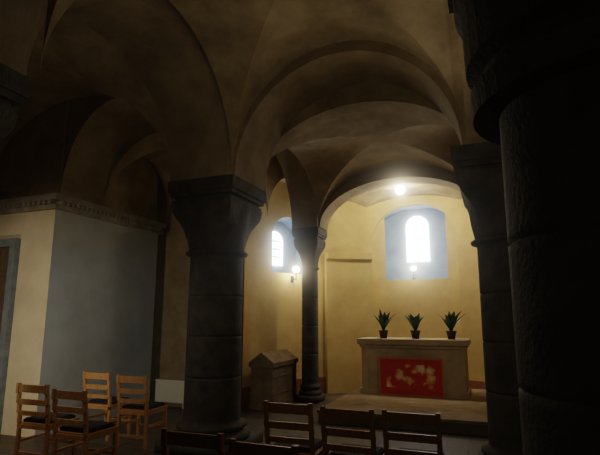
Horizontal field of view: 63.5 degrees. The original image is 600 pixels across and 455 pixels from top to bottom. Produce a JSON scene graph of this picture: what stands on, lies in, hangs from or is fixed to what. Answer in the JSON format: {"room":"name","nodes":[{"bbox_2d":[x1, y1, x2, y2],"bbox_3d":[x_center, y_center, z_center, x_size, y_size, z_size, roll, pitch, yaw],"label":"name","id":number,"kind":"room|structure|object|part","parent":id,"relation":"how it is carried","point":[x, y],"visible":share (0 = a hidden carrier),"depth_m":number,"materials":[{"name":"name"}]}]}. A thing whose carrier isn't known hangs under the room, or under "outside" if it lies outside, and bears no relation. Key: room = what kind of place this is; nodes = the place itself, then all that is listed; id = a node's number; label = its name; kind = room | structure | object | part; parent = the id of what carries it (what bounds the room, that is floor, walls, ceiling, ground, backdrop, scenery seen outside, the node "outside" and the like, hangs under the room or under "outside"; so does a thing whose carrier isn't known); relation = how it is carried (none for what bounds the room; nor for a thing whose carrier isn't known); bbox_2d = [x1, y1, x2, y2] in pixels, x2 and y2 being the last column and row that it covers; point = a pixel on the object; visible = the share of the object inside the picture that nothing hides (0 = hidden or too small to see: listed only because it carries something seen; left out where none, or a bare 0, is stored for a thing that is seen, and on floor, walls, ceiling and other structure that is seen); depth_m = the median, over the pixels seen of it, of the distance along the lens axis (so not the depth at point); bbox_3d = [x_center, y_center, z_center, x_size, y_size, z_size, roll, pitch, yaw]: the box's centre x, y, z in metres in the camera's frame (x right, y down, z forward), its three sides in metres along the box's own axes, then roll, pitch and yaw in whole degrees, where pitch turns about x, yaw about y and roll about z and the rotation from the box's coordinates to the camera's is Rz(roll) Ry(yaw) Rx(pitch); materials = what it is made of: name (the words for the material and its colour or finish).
{"room":"church crypt","nodes":[
{"label":"church crypt","id":0,"kind":"room"},
{"bbox_2d":[0,17,169,155],"bbox_3d":[-4.002,-1.794,6.150,3.750,2.150,2.900,-4,-11,21],"label":"ceiling","id":1,"kind":"structure","parent":0,"point":[77,61],"depth_m":6.47,"materials":[{"name":"paint"}]},
{"bbox_2d":[35,209,157,437],"bbox_3d":[-4.004,1.574,8.383,1.700,3.230,2.420,-4,-11,21],"label":"wall","id":2,"kind":"structure","parent":0,"point":[101,297],"depth_m":7.89,"materials":[{"name":"grey paint"}]},
{"bbox_2d":[0,247,9,330],"bbox_3d":[-4.701,1.642,7.286,0.680,2.700,0.055,-4,-11,21],"label":"door leaf","id":3,"kind":"structure","parent":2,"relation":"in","point":[4,251],"depth_m":7.36,"materials":[{"name":"wood"}]},
{"bbox_2d":[0,238,20,433],"bbox_3d":[-4.705,1.581,7.287,0.920,2.820,0.085,-4,-11,21],"label":"door jamb","id":4,"kind":"object","parent":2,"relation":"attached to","point":[14,244],"depth_m":7.17,"materials":[{"name":"grey stone"}]},
{"bbox_2d":[0,193,165,234],"bbox_3d":[-3.958,-0.126,8.676,1.800,0.220,2.620,-4,-11,21],"label":"crown molding","id":5,"kind":"structure","parent":2,"relation":"on","point":[51,201],"depth_m":7.58,"materials":[{"name":"stone"}]},
{"bbox_2d":[0,100,158,220],"bbox_3d":[-4.018,-1.287,8.913,1.670,2.150,2.320,-4,-11,21],"label":"wall","id":6,"kind":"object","parent":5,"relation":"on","point":[31,163],"depth_m":7.80,"materials":[{"name":"beige paint"}]},
{"bbox_2d":[60,96,170,205],"bbox_3d":[-2.308,-1.546,7.504,2.500,2.150,0.900,-4,-11,21],"label":"arch","id":7,"kind":"object","parent":5,"relation":"on","point":[98,128],"visible":0.3,"depth_m":7.66,"materials":[{"name":"paint"}]},
{"bbox_2d":[25,0,230,180],"bbox_3d":[-1.930,-1.941,5.351,0.900,2.150,3.805,-5,-11,24],"label":"arch","id":8,"kind":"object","parent":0,"point":[153,36],"depth_m":6.03,"materials":[{"name":"paint"}]},
{"bbox_2d":[104,122,267,216],"bbox_3d":[-1.955,-1.314,8.768,2.220,2.150,1.750,-4,-11,21],"label":"vault","id":9,"kind":"object","parent":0,"point":[145,141],"visible":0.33,"depth_m":8.35,"materials":[{"name":"paint"}]},
{"bbox_2d":[0,393,488,454],"bbox_3d":[-0.920,2.555,4.779,12.900,0.001,16.000,-4,-11,21],"label":"floor","id":10,"kind":"structure","parent":0,"point":[452,444],"depth_m":6.72,"materials":[{"name":"stone"}]},
{"bbox_2d":[0,63,30,140],"bbox_3d":[-2.717,0.500,3.142,1.006,3.450,1.006,-4,-11,21],"label":"column","id":11,"kind":"structure","parent":10,"relation":"on","point":[14,86],"depth_m":3.59,"materials":[{"name":"stone"}]},
{"bbox_2d":[0,0,46,74],"bbox_3d":[-0.855,-2.385,2.930,4.000,2.150,0.900,-4,-11,21],"label":"arch","id":12,"kind":"object","parent":11,"relation":"on","point":[19,19],"visible":1,"depth_m":3.61,"materials":[{"name":"paint"}]},
{"bbox_2d":[0,209,55,436],"bbox_3d":[-4.447,1.370,7.271,1.700,3.230,0.001,-4,-11,21],"label":"wall","id":13,"kind":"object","parent":10,"relation":"on","point":[35,230],"depth_m":7.12,"materials":[{"name":"beige paint"}]},
{"bbox_2d":[14,383,79,454],"bbox_3d":[-2.951,2.258,5.654,0.470,0.900,0.523,-4,-11,19],"label":"chair","id":14,"kind":"object","parent":10,"relation":"on","point":[43,421],"visible":0.95,"depth_m":5.50,"materials":[{"name":"brown wood"}]},
{"bbox_3d":[-2.937,2.234,5.699,0.400,0.042,0.375,-4,-11,19],"label":"seat","id":15,"kind":"part","parent":14,"relation":"part of","materials":[{"name":"grey"}]},
{"bbox_2d":[51,388,118,454],"bbox_3d":[-2.314,2.176,5.208,0.470,0.900,0.523,-4,-11,22],"label":"chair","id":16,"kind":"object","parent":10,"relation":"on","point":[85,430],"visible":1,"depth_m":5.08,"materials":[{"name":"brown wood"}]},
{"bbox_3d":[-2.297,2.152,5.251,0.400,0.042,0.375,-4,-11,22],"label":"seat","id":17,"kind":"part","parent":16,"relation":"part of","materials":[{"name":"grey"}]},
{"bbox_2d":[82,371,131,440],"bbox_3d":[-2.724,2.478,6.856,0.470,0.900,0.523,-4,-11,21],"label":"chair","id":18,"kind":"object","parent":10,"relation":"on","point":[107,402],"visible":0.66,"depth_m":6.70,"materials":[{"name":"brown wood"}]},
{"bbox_3d":[-2.709,2.455,6.900,0.400,0.042,0.375,-4,-11,21],"label":"seat","id":19,"kind":"part","parent":18,"relation":"part of","materials":[{"name":"grey fabric"}]},
{"bbox_2d":[116,374,167,448],"bbox_3d":[-2.106,2.405,6.459,0.470,0.900,0.523,-4,-11,19],"label":"chair","id":20,"kind":"object","parent":10,"relation":"on","point":[137,407],"visible":0.97,"depth_m":6.31,"materials":[{"name":"brown wood"}]},
{"bbox_3d":[-2.092,2.382,6.503,0.400,0.042,0.375,-4,-11,19],"label":"seat","id":21,"kind":"part","parent":20,"relation":"part of","materials":[{"name":"grey fabric"}]},
{"bbox_2d":[155,378,184,408],"bbox_3d":[-2.367,3.072,8.968,0.690,0.495,0.130,-4,-11,21],"label":"radiator","id":22,"kind":"object","parent":10,"relation":"on","point":[166,390],"visible":0.81,"depth_m":8.93,"materials":[{"name":"beige metal"}]},
{"bbox_2d":[161,428,224,454],"bbox_3d":[-0.636,1.840,3.378,0.470,0.900,0.523,-4,-11,19],"label":"chair","id":23,"kind":"object","parent":10,"relation":"on","point":[187,439],"visible":1,"depth_m":3.22,"materials":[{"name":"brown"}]},
{"bbox_2d":[154,174,265,454],"bbox_3d":[-1.144,1.126,6.550,1.006,3.450,1.006,-4,-11,21],"label":"column","id":24,"kind":"structure","parent":10,"relation":"on","point":[217,215],"depth_m":6.28,"materials":[{"name":"stone"}]},
{"bbox_2d":[40,0,466,173],"bbox_3d":[-0.068,-2.073,4.634,2.900,2.150,2.900,-4,-11,21],"label":"vault","id":25,"kind":"object","parent":24,"relation":"on","point":[246,44],"visible":0.94,"depth_m":5.48,"materials":[{"name":"paint"}]},
{"bbox_2d":[229,438,298,454],"bbox_3d":[-0.128,1.787,3.087,0.470,0.900,0.523,-4,-11,23],"label":"chair","id":26,"kind":"object","parent":10,"relation":"on","point":[236,447],"visible":1,"depth_m":2.95,"materials":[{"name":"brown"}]},
{"bbox_2d":[249,349,297,409],"bbox_3d":[-0.488,2.881,9.324,0.500,1.000,1.210,-4,-11,21],"label":"sarcophagus","id":27,"kind":"object","parent":10,"relation":"on","point":[273,373],"visible":0.92,"depth_m":8.87,"materials":[{"name":"stone"}]},
{"bbox_2d":[263,400,328,454],"bbox_3d":[-0.025,2.041,4.473,0.470,0.900,0.523,-4,-11,20],"label":"chair","id":28,"kind":"object","parent":10,"relation":"on","point":[311,445],"visible":0.88,"depth_m":4.31,"materials":[{"name":"brown wood"}]},
{"bbox_3d":[-0.011,2.018,4.518,0.400,0.042,0.375,-4,-11,20],"label":"seat","id":29,"kind":"part","parent":28,"relation":"part of","materials":[{"name":"grey"}]},
{"bbox_2d":[292,227,326,403],"bbox_3d":[0.206,1.748,9.938,0.580,3.450,0.580,-4,-11,21],"label":"column","id":30,"kind":"structure","parent":10,"relation":"on","point":[309,242],"depth_m":9.82,"materials":[{"name":"stone"}]},
{"bbox_2d":[271,83,460,223],"bbox_3d":[1.337,-1.425,8.159,3.240,2.150,3.000,-4,-11,21],"label":"vault","id":31,"kind":"object","parent":30,"relation":"on","point":[349,132],"visible":0.51,"depth_m":7.82,"materials":[{"name":"paint"}]},
{"bbox_2d":[320,405,383,454],"bbox_3d":[0.483,1.990,4.193,0.470,0.900,0.523,-4,-11,22],"label":"chair","id":32,"kind":"object","parent":10,"relation":"on","point":[325,413],"visible":0.96,"depth_m":4.04,"materials":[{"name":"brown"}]},
{"bbox_3d":[0.499,1.966,4.237,0.400,0.042,0.375,-4,-11,22],"label":"seat","id":33,"kind":"part","parent":32,"relation":"part of","materials":[{"name":"grey"}]},
{"bbox_2d":[317,386,487,435],"bbox_3d":[2.339,3.171,8.663,3.140,0.190,3.340,-4,-11,21],"label":"platform","id":34,"kind":"object","parent":10,"relation":"on","point":[458,416],"visible":0.39,"depth_m":7.83,"materials":[{"name":"stone"}]},
{"bbox_2d":[378,357,444,398],"bbox_3d":[2.062,2.786,9.033,1.190,0.700,0.030,-4,-11,21],"label":"altar frontal","id":35,"kind":"object","parent":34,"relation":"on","point":[398,376],"visible":1,"depth_m":9.02,"materials":[{"name":"red fabric"}]},
{"bbox_2d":[357,337,471,399],"bbox_3d":[2.251,2.703,9.494,2.080,1.030,0.900,-4,-11,21],"label":"altar","id":36,"kind":"object","parent":34,"relation":"on","point":[454,355],"visible":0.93,"depth_m":9.15,"materials":[{"name":"stone"}]},
{"bbox_2d":[374,309,393,337],"bbox_3d":[1.677,1.947,9.825,0.465,0.577,0.501,4,-11,-22],"label":"plant","id":37,"kind":"object","parent":36,"relation":"on","point":[383,320],"visible":0.98,"depth_m":9.72,"materials":[{"name":"green plant"}]},
{"bbox_2d":[404,314,422,338],"bbox_3d":[2.254,1.923,9.606,0.437,0.546,0.384,-4,-11,21],"label":"plant","id":38,"kind":"object","parent":36,"relation":"on","point":[415,321],"visible":1,"depth_m":9.53,"materials":[{"name":"green plant"}]},
{"bbox_2d":[437,310,466,339],"bbox_3d":[2.944,1.870,9.313,0.490,0.544,0.508,3,-11,-16],"label":"plant","id":39,"kind":"object","parent":36,"relation":"on","point":[450,321],"visible":0.99,"depth_m":9.25,"materials":[{"name":"green plant"}]},
{"bbox_2d":[382,409,444,454],"bbox_3d":[0.978,1.962,4.045,0.470,0.900,0.523,-4,-11,21],"label":"chair","id":40,"kind":"object","parent":10,"relation":"on","point":[387,416],"visible":1,"depth_m":3.88,"materials":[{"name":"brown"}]},
{"bbox_3d":[0.994,1.939,4.088,0.400,0.042,0.375,-4,-11,21],"label":"seat","id":41,"kind":"part","parent":40,"relation":"part of","materials":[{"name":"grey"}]},
{"bbox_2d":[450,142,522,454],"bbox_3d":[2.329,0.880,5.211,1.100,3.450,1.100,-4,-11,21],"label":"column","id":42,"kind":"structure","parent":10,"relation":"on","point":[477,167],"depth_m":5.05,"materials":[{"name":"stone"}]},
{"bbox_2d":[459,36,488,143],"bbox_3d":[1.701,-2.198,3.952,0.900,2.150,3.800,-4,-11,21],"label":"vault","id":43,"kind":"object","parent":42,"relation":"on","point":[473,137],"visible":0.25,"depth_m":5.19,"materials":[{"name":"paint"}]},
{"bbox_2d":[447,0,599,454],"bbox_3d":[1.147,0.227,1.653,1.150,3.450,1.150,-4,-11,21],"label":"column","id":44,"kind":"structure","parent":10,"relation":"on","point":[532,67],"depth_m":1.53,"materials":[{"name":"stone"}]},
{"bbox_2d":[267,156,285,216],"bbox_3d":[-0.349,-0.933,10.843,0.770,2.150,3.350,-4,-11,21],"label":"ceiling","id":45,"kind":"structure","parent":0,"point":[275,173],"depth_m":9.39,"materials":[{"name":"paint"}]},
{"bbox_2d":[275,149,317,227],"bbox_3d":[-0.469,-1.317,8.750,0.560,2.150,3.700,-4,-11,21],"label":"arch","id":46,"kind":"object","parent":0,"point":[304,214],"depth_m":9.90,"materials":[{"name":"paint"}]},
{"bbox_2d":[149,175,484,406],"bbox_3d":[0.562,0.719,10.286,8.950,5.600,3.550,-4,-11,21],"label":"wall","id":47,"kind":"structure","parent":0,"point":[272,307],"depth_m":10.45,"materials":[{"name":"paint"}]},
{"bbox_2d":[272,232,282,264],"bbox_3d":[-0.583,0.478,11.121,0.236,0.775,0.429,-4,-11,21],"label":"window","id":48,"kind":"structure","parent":47,"relation":"in","point":[274,240],"depth_m":11.08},
{"bbox_2d":[272,231,282,265],"bbox_3d":[-0.583,0.476,11.122,0.225,0.780,0.424,-4,-11,21],"label":"window glass","id":49,"kind":"structure","parent":47,"relation":"in","point":[278,261],"depth_m":11.18,"materials":[{"name":"white glass"}]},
{"bbox_2d":[291,266,299,282],"bbox_3d":[-0.106,1.019,10.593,0.146,0.350,0.211,10,-14,-42],"label":"wall lamp","id":50,"kind":"object","parent":47,"relation":"attached to","point":[296,269],"visible":1,"depth_m":10.56,"materials":[{"name":"grey metal"}]},
{"bbox_2d":[272,205,447,279],"bbox_3d":[1.266,0.281,11.059,4.028,1.740,2.567,-4,-11,21],"label":"window recess","id":51,"kind":"object","parent":47,"relation":"in","point":[397,266],"depth_m":11.69,"materials":[{"name":"white paint"}]},
{"bbox_2d":[241,377,485,407],"bbox_3d":[2.075,3.198,9.228,5.700,0.340,3.550,-4,-11,21],"label":"baseboard","id":52,"kind":"structure","parent":47,"relation":"attached to","point":[245,392],"depth_m":10.00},
{"bbox_2d":[411,266,415,278],"bbox_3d":[2.679,1.067,11.436,0.120,0.330,0.117,-4,-11,21],"label":"lamp","id":53,"kind":"object","parent":47,"relation":"attached to","point":[413,268],"visible":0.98,"depth_m":11.42,"materials":[{"name":"grey metal"}]},
{"bbox_2d":[406,216,428,261],"bbox_3d":[2.858,0.276,11.794,0.540,1.115,0.012,-4,-11,21],"label":"window","id":54,"kind":"structure","parent":47,"relation":"in","point":[416,216],"depth_m":11.79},
{"bbox_2d":[406,216,429,261],"bbox_3d":[2.858,0.274,11.795,0.540,1.120,0.001,-4,-11,21],"label":"window glass","id":55,"kind":"structure","parent":54,"relation":"in","point":[420,249],"depth_m":11.79,"materials":[{"name":"white glass"}]},
{"bbox_2d":[230,40,466,190],"bbox_3d":[0.625,-1.753,6.374,3.800,2.150,0.900,-4,-11,21],"label":"arch","id":56,"kind":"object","parent":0,"point":[324,70],"depth_m":6.35,"materials":[{"name":"paint"}]},
{"bbox_2d":[325,252,373,393],"bbox_3d":[1.128,2.110,10.943,1.026,3.100,0.721,-4,-11,21],"label":"wall","id":57,"kind":"structure","parent":0,"point":[349,310],"depth_m":10.98,"materials":[{"name":"yellow paint"}]},
{"bbox_2d":[318,164,460,230],"bbox_3d":[1.975,-1.131,9.762,3.800,2.150,0.500,-4,-11,21],"label":"arch","id":58,"kind":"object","parent":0,"point":[399,173],"depth_m":9.67,"materials":[{"name":"paint"}]},
{"bbox_2d":[348,183,461,206],"bbox_3d":[2.376,-0.947,10.769,3.300,2.150,1.700,-4,-11,21],"label":"ceiling","id":59,"kind":"structure","parent":0,"point":[368,198],"depth_m":10.99,"materials":[{"name":"paint"}]},
{"bbox_2d":[395,184,404,194],"bbox_3d":[2.102,-0.857,10.207,0.200,0.330,0.195,-4,-11,21],"label":"pendant spotlight","id":60,"kind":"object","parent":59,"relation":"hanging from","point":[399,189],"visible":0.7,"depth_m":10.13,"materials":[{"name":"grey metal"}]}
]}

